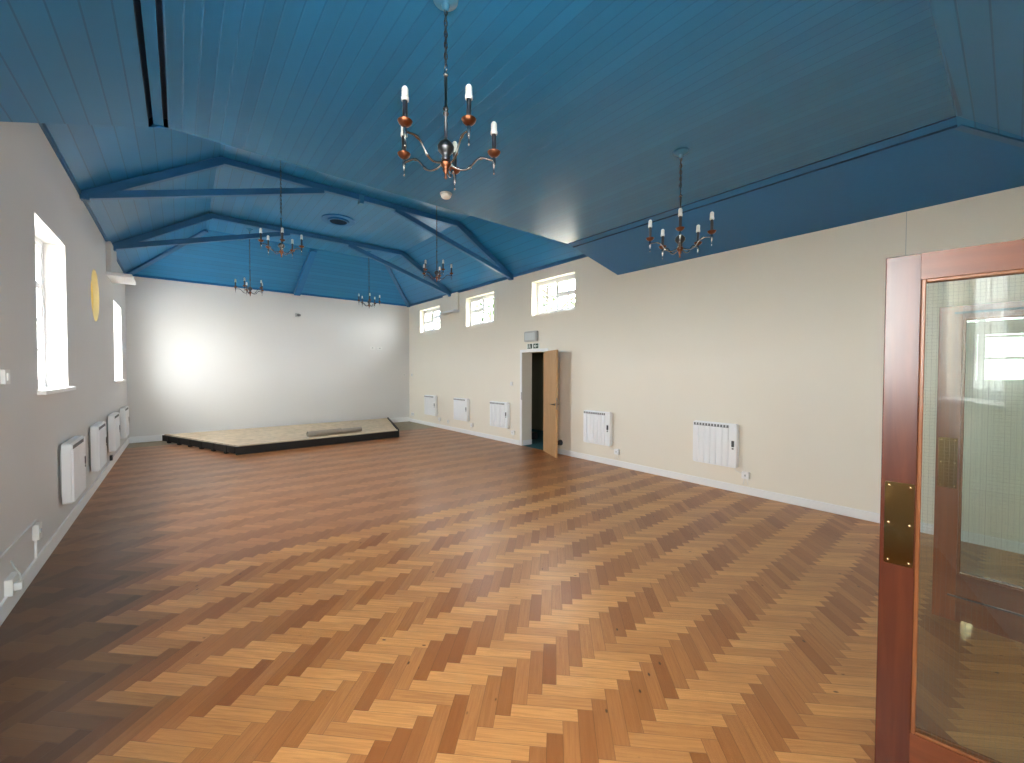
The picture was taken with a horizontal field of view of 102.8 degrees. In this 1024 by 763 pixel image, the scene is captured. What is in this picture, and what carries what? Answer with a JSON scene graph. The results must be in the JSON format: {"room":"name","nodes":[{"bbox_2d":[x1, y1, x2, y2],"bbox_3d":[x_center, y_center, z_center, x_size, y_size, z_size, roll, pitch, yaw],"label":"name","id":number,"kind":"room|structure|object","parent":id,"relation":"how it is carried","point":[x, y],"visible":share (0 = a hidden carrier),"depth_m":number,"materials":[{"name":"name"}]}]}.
{"room":"community hall","nodes":[
{"label":"community hall","id":0,"kind":"room"},
{"bbox_2d":[0,122,127,602],"bbox_3d":[-4.459,-0.370,3.816,0.340,3.645,12.460,-1,2,-39],"label":"wall","id":1,"kind":"structure","parent":0,"point":[85,348],"depth_m":3.50,"materials":[{"name":"grey paint"}]},
{"bbox_2d":[0,369,9,383],"bbox_3d":[-3.252,-0.030,2.627,0.025,0.095,0.100,-1,2,-39],"label":"wall switch","id":2,"kind":"object","parent":1,"relation":"attached to","point":[4,373],"visible":1,"depth_m":2.59,"materials":[{"name":"white plastic"}]},
{"bbox_2d":[4,560,23,596],"bbox_3d":[-3.238,1.268,2.670,0.070,0.207,0.160,-1,2,-39],"label":"wall socket","id":3,"kind":"object","parent":1,"relation":"attached to","point":[13,582],"visible":1,"depth_m":2.63,"materials":[{"name":"white plastic"}]},
{"bbox_2d":[0,520,37,559],"bbox_3d":[-2.990,1.232,2.323,0.014,0.298,2.130,-1,2,-39],"label":"cable conduit","id":4,"kind":"object","parent":1,"relation":"attached to","point":[12,545],"visible":0.86,"depth_m":2.88,"materials":[{"name":"grey paint"}]},
{"bbox_2d":[32,521,41,540],"bbox_3d":[-3.634,1.146,3.132,0.040,0.120,0.090,-1,2,-39],"label":"fused spur","id":5,"kind":"object","parent":1,"relation":"attached to","point":[37,528],"visible":0.88,"depth_m":3.10,"materials":[{"name":"white plastic"}]},
{"bbox_2d":[35,236,75,394],"bbox_3d":[-4.210,-0.627,3.639,0.270,1.450,1.220,-1,2,-39],"label":"window","id":6,"kind":"structure","parent":1,"relation":"in","point":[43,390],"depth_m":3.96,"materials":[{"name":"white"}]},
{"bbox_2d":[0,438,128,625],"bbox_3d":[-4.325,1.390,3.969,0.018,0.120,12.460,-1,2,-39],"label":"baseboard","id":7,"kind":"structure","parent":1,"relation":"attached to","point":[7,604],"depth_m":3.49,"materials":[{"name":"white"}]},
{"bbox_2d":[60,436,85,504],"bbox_3d":[-4.359,0.887,4.065,0.102,0.628,0.712,-1,2,-39],"label":"heater","id":8,"kind":"object","parent":1,"relation":"attached to","point":[73,451],"visible":1,"depth_m":3.84,"materials":[{"name":"white metal"}]},
{"bbox_2d":[71,438,83,449],"bbox_3d":[-4.285,0.610,4.031,0.016,0.044,0.553,-1,2,-39],"label":"grille","id":9,"kind":"object","parent":8,"relation":"attached to","point":[76,443],"depth_m":4.01,"materials":[{"name":"grey metal"}]},
{"bbox_2d":[38,123,125,273],"bbox_3d":[-5.763,-2.210,5.672,0.022,0.055,7.865,-1,2,-39],"label":"strip","id":10,"kind":"object","parent":1,"relation":"attached to","point":[43,126],"visible":0.5,"depth_m":4.24,"materials":[{"name":"blue paint"}]},
{"bbox_2d":[89,421,106,471],"bbox_3d":[-5.361,0.857,5.299,0.102,0.628,0.712,-1,2,-39],"label":"heater","id":11,"kind":"object","parent":1,"relation":"attached to","point":[97,434],"visible":1,"depth_m":5.07,"materials":[{"name":"white metal"}]},
{"bbox_2d":[97,423,104,430],"bbox_3d":[-5.289,0.580,5.263,0.014,0.044,0.553,-1,2,-39],"label":"grille","id":12,"kind":"object","parent":11,"relation":"attached to","point":[100,426],"depth_m":5.21,"materials":[{"name":"grey"}]},
{"bbox_2d":[107,412,119,451],"bbox_3d":[-6.364,0.827,6.532,0.102,0.628,0.712,-1,2,-39],"label":"heater","id":13,"kind":"object","parent":1,"relation":"attached to","point":[113,422],"visible":1,"depth_m":6.30,"materials":[{"name":"white metal"}]},
{"bbox_2d":[106,241,135,284],"bbox_3d":[-6.506,-1.957,6.811,0.300,0.535,0.770,-1,2,-39],"label":"corbel","id":14,"kind":"object","parent":1,"relation":"attached to","point":[111,255],"visible":0.98,"depth_m":6.59,"materials":[{"name":"grey paint"}]},
{"bbox_2d":[106,271,135,284],"bbox_3d":[-6.507,-1.715,6.817,0.300,0.050,0.770,-1,2,-39],"label":"shelf","id":15,"kind":"object","parent":14,"relation":"attached to","point":[121,278],"depth_m":6.69,"materials":[{"name":"white"}]},
{"bbox_2d":[119,406,128,438],"bbox_3d":[-7.367,0.797,7.766,0.102,0.628,0.712,-1,2,-39],"label":"heater","id":16,"kind":"object","parent":1,"relation":"attached to","point":[124,411],"visible":1,"depth_m":7.51,"materials":[{"name":"white metal"}]},
{"bbox_2d":[91,279,92,310],"bbox_3d":[-5.731,-1.168,5.508,0.040,0.700,0.700,-1,2,-39],"label":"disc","id":17,"kind":"structure","parent":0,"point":[91,279],"depth_m":5.76,"materials":[{"name":"beige"}]},
{"bbox_2d":[125,276,409,437],"bbox_3d":[-5.836,-0.532,10.917,7.083,3.645,0.300,-1,2,-39],"label":"wall","id":18,"kind":"structure","parent":0,"point":[201,357],"depth_m":10.22,"materials":[{"name":"white paint"}]},
{"bbox_2d":[132,274,405,305],"bbox_3d":[-5.728,-2.326,10.748,6.413,0.050,0.030,-1,2,-39],"label":"strip","id":19,"kind":"object","parent":18,"relation":"attached to","point":[135,275],"visible":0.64,"depth_m":10.15,"materials":[{"name":"blue paint"}]},
{"bbox_2d":[129,417,408,442],"bbox_3d":[-5.740,1.223,10.833,6.447,0.140,0.018,-1,2,-39],"label":"baseboard","id":20,"kind":"structure","parent":18,"relation":"attached to","point":[150,438],"depth_m":9.03,"materials":[{"name":"white wood"}]},
{"bbox_2d":[45,123,582,304],"bbox_3d":[-3.256,-2.680,7.700,6.483,0.847,7.865,-1,2,-39],"label":"ceiling","id":21,"kind":"structure","parent":0,"point":[95,155],"depth_m":7.79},
{"bbox_2d":[126,229,208,274],"bbox_3d":[-7.255,-2.697,8.550,1.996,0.925,0.100,0,1,9],"label":"strip","id":22,"kind":"object","parent":21,"relation":"attached to","point":[201,233],"visible":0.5,"depth_m":8.54,"materials":[{"name":"blue paint"}]},
{"bbox_2d":[234,228,263,295],"bbox_3d":[-5.378,-2.437,8.367,0.542,1.376,0.520,0,1,-11],"label":"chandelier","id":23,"kind":"object","parent":21,"relation":"hanging from","point":[248,229],"visible":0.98,"depth_m":8.38,"materials":[{"name":"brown metal"}]},
{"bbox_2d":[258,160,303,258],"bbox_3d":[-3.110,-2.367,5.504,0.542,1.376,0.520,-1,2,-32],"label":"chandelier","id":24,"kind":"object","parent":21,"relation":"hanging from","point":[281,245],"visible":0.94,"depth_m":5.52,"materials":[{"name":"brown metal"}]},
{"bbox_2d":[112,213,451,296],"bbox_3d":[-4.103,-2.658,8.742,6.507,0.932,0.096,-1,2,-39],"label":"roof truss","id":25,"kind":"object","parent":21,"relation":"attached to","point":[134,242],"visible":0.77,"depth_m":7.87,"materials":[{"name":"blue paint"}]},
{"bbox_2d":[79,156,513,279],"bbox_3d":[-2.500,-2.613,6.772,6.507,0.937,0.110,-1,2,-39],"label":"roof truss","id":26,"kind":"object","parent":21,"relation":"attached to","point":[123,189],"visible":0.98,"depth_m":5.80,"materials":[{"name":"blue paint"}]},
{"bbox_2d":[294,249,316,295],"bbox_3d":[-5.197,-2.722,10.242,0.150,0.950,1.455,-1,2,-42],"label":"strip","id":27,"kind":"object","parent":21,"relation":"attached to","point":[310,258],"visible":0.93,"depth_m":10.18,"materials":[{"name":"blue paint"}]},
{"bbox_2d":[321,214,354,225],"bbox_3d":[-3.334,-3.083,7.848,0.600,0.050,0.600,-1,2,-39],"label":"ceiling vent","id":28,"kind":"object","parent":21,"relation":"in","point":[333,219],"visible":1,"depth_m":7.78,"materials":[{"name":"blue metal"}]},
{"bbox_2d":[330,219,346,224],"bbox_3d":[-3.334,-3.086,7.848,0.330,0.036,0.330,-1,2,-39],"label":"grille","id":29,"kind":"object","parent":28,"relation":"attached to","point":[332,221],"depth_m":7.84,"materials":[{"name":"blue"}]},
{"bbox_2d":[358,251,380,306],"bbox_3d":[-3.468,-2.466,9.917,0.542,1.376,0.520,0,1,-23],"label":"chandelier","id":30,"kind":"object","parent":21,"relation":"hanging from","point":[369,299],"visible":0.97,"depth_m":9.93,"materials":[{"name":"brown metal"}]},
{"bbox_2d":[385,265,409,306],"bbox_3d":[-3.281,-2.760,11.780,0.100,0.925,2.013,0,1,3],"label":"strip","id":31,"kind":"object","parent":21,"relation":"attached to","point":[389,270],"visible":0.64,"depth_m":11.71,"materials":[{"name":"blue paint"}]},
{"bbox_2d":[422,206,452,281],"bbox_3d":[-1.278,-2.395,6.993,0.542,1.376,0.520,-1,2,-35],"label":"chandelier","id":32,"kind":"object","parent":21,"relation":"hanging from","point":[436,272],"visible":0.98,"depth_m":7.01,"materials":[{"name":"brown metal"}]},
{"bbox_2d":[126,421,542,449],"bbox_3d":[-1.159,1.525,6.546,8.779,0.251,13.060,-1,2,-39],"label":"floor","id":33,"kind":"structure","parent":0,"point":[408,425],"depth_m":9.30,"materials":[{"name":"brown wood"}]},
{"bbox_2d":[0,427,1023,762],"bbox_3d":[-1.577,1.418,5.714,6.483,0.001,11.700,-1,2,-39],"label":"floor","id":34,"kind":"structure","parent":0,"point":[426,595],"depth_m":2.50,"materials":[{"name":"brown wood"}]},
{"bbox_2d":[162,417,398,454],"bbox_3d":[-4.860,1.230,9.620,5.188,0.185,2.839,-1,2,-39],"label":"platform","id":35,"kind":"object","parent":34,"relation":"on","point":[275,438],"visible":0.99,"depth_m":8.86,"materials":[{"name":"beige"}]},
{"bbox_2d":[306,427,361,436],"bbox_3d":[-3.925,1.108,9.102,0.141,0.113,1.200,1,2,41],"label":"roll","id":36,"kind":"object","parent":35,"relation":"on","point":[354,429],"visible":1,"depth_m":8.99,"materials":[{"name":"beige"}]},
{"bbox_2d":[0,0,1023,274],"bbox_3d":[0.768,-2.322,2.756,7.083,1.321,4.895,-1,2,-39],"label":"ceiling","id":37,"kind":"structure","parent":0,"point":[793,117],"depth_m":2.71,"materials":[{"name":"blue wood"}]},
{"bbox_2d":[440,191,451,199],"bbox_3d":[-0.693,-1.947,4.287,0.124,0.050,0.124,-1,2,-39],"label":"smoke detector","id":38,"kind":"object","parent":37,"relation":"attached to","point":[446,195],"visible":1,"depth_m":4.25,"materials":[{"name":"grey plastic"}]},
{"bbox_2d":[397,0,499,189],"bbox_3d":[-0.321,-1.472,2.044,0.542,0.896,0.520,-1,2,-34],"label":"chandelier","id":39,"kind":"object","parent":37,"relation":"hanging from","point":[446,147],"visible":1,"depth_m":2.05,"materials":[{"name":"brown metal"}]},
{"bbox_2d":[646,148,715,258],"bbox_3d":[1.423,-1.499,3.452,0.542,0.896,0.520,1,1,22],"label":"chandelier","id":40,"kind":"object","parent":37,"relation":"hanging from","point":[680,152],"visible":1,"depth_m":3.46,"materials":[{"name":"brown metal"}]},
{"bbox_2d":[943,49,961,115],"bbox_3d":[1.509,-1.899,1.535,4.477,0.012,0.040,-1,2,-39],"label":"strip","id":41,"kind":"object","parent":37,"relation":"attached to","point":[959,112],"visible":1,"depth_m":2.73,"materials":[{"name":"blue paint"}]},
{"bbox_2d":[954,124,1023,147],"bbox_3d":[3.977,-1.785,3.103,1.301,0.286,0.050,0,1,-4],"label":"strip","id":42,"kind":"object","parent":37,"relation":"attached to","point":[963,128],"visible":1,"depth_m":3.07,"materials":[{"name":"blue paint"}]},
{"bbox_2d":[532,352,543,429],"bbox_3d":[0.832,0.163,9.575,1.636,2.350,4.600,-1,2,-39],"label":"wall","id":43,"kind":"structure","parent":0,"point":[537,358],"depth_m":11.04,"materials":[{"name":"paint"}]},
{"bbox_2d":[409,186,1023,542],"bbox_3d":[0.808,-0.452,8.097,0.270,3.645,12.460,-1,2,-39],"label":"wall","id":44,"kind":"structure","parent":0,"point":[781,341],"depth_m":5.05,"materials":[{"name":"beige paint"}]},
{"bbox_2d":[424,395,436,417],"bbox_3d":[-2.300,0.707,11.650,0.102,0.628,0.712,-1,2,-39],"label":"heater","id":45,"kind":"object","parent":44,"relation":"attached to","point":[430,401],"visible":1,"depth_m":11.58,"materials":[{"name":"white metal"}]},
{"bbox_2d":[424,307,439,331],"bbox_3d":[-2.252,-1.782,11.874,0.082,0.660,1.210,-1,2,-39],"label":"window","id":46,"kind":"structure","parent":44,"relation":"in","point":[434,311],"depth_m":11.91,"materials":[{"name":"white"}]},
{"bbox_2d":[439,292,458,314],"bbox_3d":[-1.662,-2.048,10.748,0.180,0.505,0.770,-1,2,-39],"label":"corbel","id":47,"kind":"object","parent":44,"relation":"attached to","point":[450,304],"visible":1,"depth_m":10.70,"materials":[{"name":"beige paint"}]},
{"bbox_2d":[439,309,458,314],"bbox_3d":[-1.662,-1.821,10.754,0.180,0.050,0.770,-1,2,-39],"label":"shelf","id":48,"kind":"object","parent":47,"relation":"attached to","point":[450,311],"depth_m":10.67,"materials":[{"name":"white"}]},
{"bbox_2d":[453,398,469,423],"bbox_3d":[-1.271,0.738,10.385,0.102,0.628,0.712,-1,2,-39],"label":"heater","id":49,"kind":"object","parent":44,"relation":"attached to","point":[461,405],"visible":1,"depth_m":10.31,"materials":[{"name":"white metal"}]},
{"bbox_2d":[409,418,519,444],"bbox_3d":[-1.540,1.254,10.790,0.018,0.100,5.385,-1,2,-39],"label":"baseboard","id":50,"kind":"structure","parent":44,"relation":"attached to","point":[503,439],"depth_m":10.19,"materials":[{"name":"white wood"}]},
{"bbox_2d":[470,293,493,325],"bbox_3d":[-0.662,-1.722,9.919,0.082,0.705,1.180,-1,2,-39],"label":"window","id":51,"kind":"structure","parent":44,"relation":"in","point":[483,299],"depth_m":9.97,"materials":[{"name":"white"}]},
{"bbox_2d":[410,254,587,306],"bbox_3d":[-0.755,-2.289,9.743,0.035,0.055,7.865,-1,2,-39],"label":"strip","id":52,"kind":"object","parent":44,"relation":"attached to","point":[582,255],"visible":0.64,"depth_m":8.64,"materials":[{"name":"blue paint"}]},
{"bbox_2d":[490,401,509,428],"bbox_3d":[-0.262,0.769,9.144,0.102,0.628,0.712,-1,2,-39],"label":"heater","id":53,"kind":"object","parent":44,"relation":"attached to","point":[499,411],"visible":1,"depth_m":9.06,"materials":[{"name":"white metal"}]},
{"bbox_2d":[490,402,504,404],"bbox_3d":[-0.334,0.490,9.166,0.016,0.044,0.553,-1,2,-39],"label":"grille","id":54,"kind":"object","parent":53,"relation":"attached to","point":[491,403],"depth_m":9.15,"materials":[{"name":"grey metal"}]},
{"bbox_2d":[523,439,531,444],"bbox_3d":[0.330,1.300,8.736,0.250,0.110,0.012,-1,2,-39],"label":"baseboard","id":55,"kind":"structure","parent":44,"relation":"attached to","point":[525,442],"depth_m":8.73,"materials":[{"name":"white"}]},
{"bbox_2d":[524,331,537,341],"bbox_3d":[0.386,-0.921,8.341,0.066,0.210,0.380,-1,2,-39],"label":"emergency light","id":56,"kind":"object","parent":44,"relation":"attached to","point":[529,336],"visible":1,"depth_m":8.30,"materials":[{"name":"grey plastic"}]},
{"bbox_2d":[525,332,534,339],"bbox_3d":[0.367,-0.921,8.326,0.017,0.150,0.310,-1,2,-39],"label":"diffuser","id":57,"kind":"object","parent":56,"relation":"attached to","point":[528,335],"depth_m":8.32,"materials":[{"name":"white plastic"}]},
{"bbox_2d":[527,343,538,348],"bbox_3d":[0.426,-0.721,8.341,0.008,0.110,0.380,-1,2,-39],"label":"exit sign","id":58,"kind":"object","parent":44,"relation":"attached to","point":[533,345],"visible":1,"depth_m":8.32,"materials":[{"name":"white"}]},
{"bbox_2d":[520,348,547,445],"bbox_3d":[0.436,0.352,8.343,0.016,2.025,0.840,-1,2,-39],"label":"trim","id":59,"kind":"structure","parent":44,"relation":"attached to","point":[542,349],"depth_m":8.63,"materials":[{"name":"white wood"}]},
{"bbox_2d":[543,350,558,457],"bbox_3d":[0.722,0.396,7.706,0.157,1.950,0.744,0,1,-13],"label":"door","id":60,"kind":"structure","parent":44,"relation":"in","point":[550,379],"depth_m":7.62,"materials":[{"name":"brown wood"}]},
{"bbox_2d":[537,274,574,314],"bbox_3d":[0.899,-1.675,7.999,0.082,0.685,1.170,-1,2,-39],"label":"window","id":61,"kind":"structure","parent":44,"relation":"in","point":[557,281],"depth_m":7.98,"materials":[{"name":"white"}]},
{"bbox_2d":[583,410,613,449],"bbox_3d":[1.485,0.821,6.995,0.102,0.628,0.632,-1,2,-39],"label":"heater","id":62,"kind":"object","parent":44,"relation":"attached to","point":[597,425],"visible":1,"depth_m":6.95,"materials":[{"name":"white metal"}]},
{"bbox_2d":[584,411,605,414],"bbox_3d":[1.414,0.542,7.017,0.016,0.044,0.473,-1,2,-39],"label":"grille","id":63,"kind":"object","parent":62,"relation":"attached to","point":[585,412],"depth_m":7.01,"materials":[{"name":"grey metal"}]},
{"bbox_2d":[614,449,619,458],"bbox_3d":[1.729,1.196,6.747,0.044,0.166,0.090,-1,2,-39],"label":"fused spur","id":64,"kind":"object","parent":44,"relation":"attached to","point":[616,451],"visible":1,"depth_m":6.73,"materials":[{"name":"white plastic"}]},
{"bbox_2d":[693,420,740,472],"bbox_3d":[2.737,0.859,5.455,0.102,0.628,0.632,-1,2,-39],"label":"heater","id":65,"kind":"object","parent":44,"relation":"attached to","point":[715,443],"visible":1,"depth_m":5.43,"materials":[{"name":"white metal"}]},
{"bbox_2d":[694,422,729,427],"bbox_3d":[2.666,0.580,5.477,0.016,0.044,0.473,-1,2,-39],"label":"grille","id":66,"kind":"object","parent":65,"relation":"attached to","point":[696,424],"depth_m":5.47,"materials":[{"name":"grey metal"}]},
{"bbox_2d":[741,471,749,483],"bbox_3d":[2.978,1.234,5.210,0.044,0.166,0.090,-1,2,-39],"label":"fused spur","id":67,"kind":"object","parent":44,"relation":"attached to","point":[745,475],"visible":1,"depth_m":5.20,"materials":[{"name":"white plastic"}]},
{"bbox_2d":[558,448,1023,554],"bbox_3d":[2.665,1.381,5.620,0.018,0.100,6.205,-1,2,-39],"label":"baseboard","id":68,"kind":"structure","parent":44,"relation":"attached to","point":[822,506],"depth_m":4.84,"materials":[{"name":"white wood"}]},
{"bbox_3d":[2.212,-0.290,1.018,7.083,3.645,0.300,-1,2,-39],"label":"wall","id":69,"kind":"structure","parent":0,"visible":0},
{"bbox_2d":[874,239,1023,762],"bbox_3d":[1.727,0.523,1.337,0.776,1.978,0.054,1,2,43],"label":"door","id":70,"kind":"structure","parent":69,"relation":"in","point":[898,739],"depth_m":1.53,"materials":[{"name":"brown wood"}]},
{"bbox_2d":[932,300,1023,642],"bbox_3d":[2.923,0.522,2.297,0.064,1.959,0.756,-1,2,-39],"label":"door","id":71,"kind":"structure","parent":69,"relation":"in","point":[947,383],"depth_m":2.51,"materials":[{"name":"brown wood"}]},
{"label":"outside","id":72,"kind":"structure","parent":0,"visible":0},
{"bbox_3d":[-0.006,2.324,0.052,120.000,0.850,120.000,-1,2,-39],"label":"ground","id":73,"kind":"structure","parent":72,"visible":0},
{"bbox_2d":[428,312,438,329],"bbox_3d":[-5.318,-2.652,24.103,4.814,8.114,4.795,0,1,11],"label":"tree","id":74,"kind":"object","parent":73,"relation":"on","point":[437,312],"visible":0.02,"depth_m":24.45,"materials":[{"name":"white plant"}]},
{"bbox_2d":[431,298,493,328],"bbox_3d":[-1.866,-2.375,20.235,4.985,7.751,4.532,1,1,16],"label":"tree","id":75,"kind":"object","parent":73,"relation":"on","point":[476,303],"visible":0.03,"depth_m":19.78,"materials":[{"name":"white plant"}]},
{"bbox_2d":[487,280,574,320],"bbox_3d":[1.343,-2.273,16.046,5.039,7.751,4.540,-1,2,-39],"label":"tree","id":76,"kind":"object","parent":73,"relation":"on","point":[551,300],"visible":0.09,"depth_m":15.81,"materials":[{"name":"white plant"}]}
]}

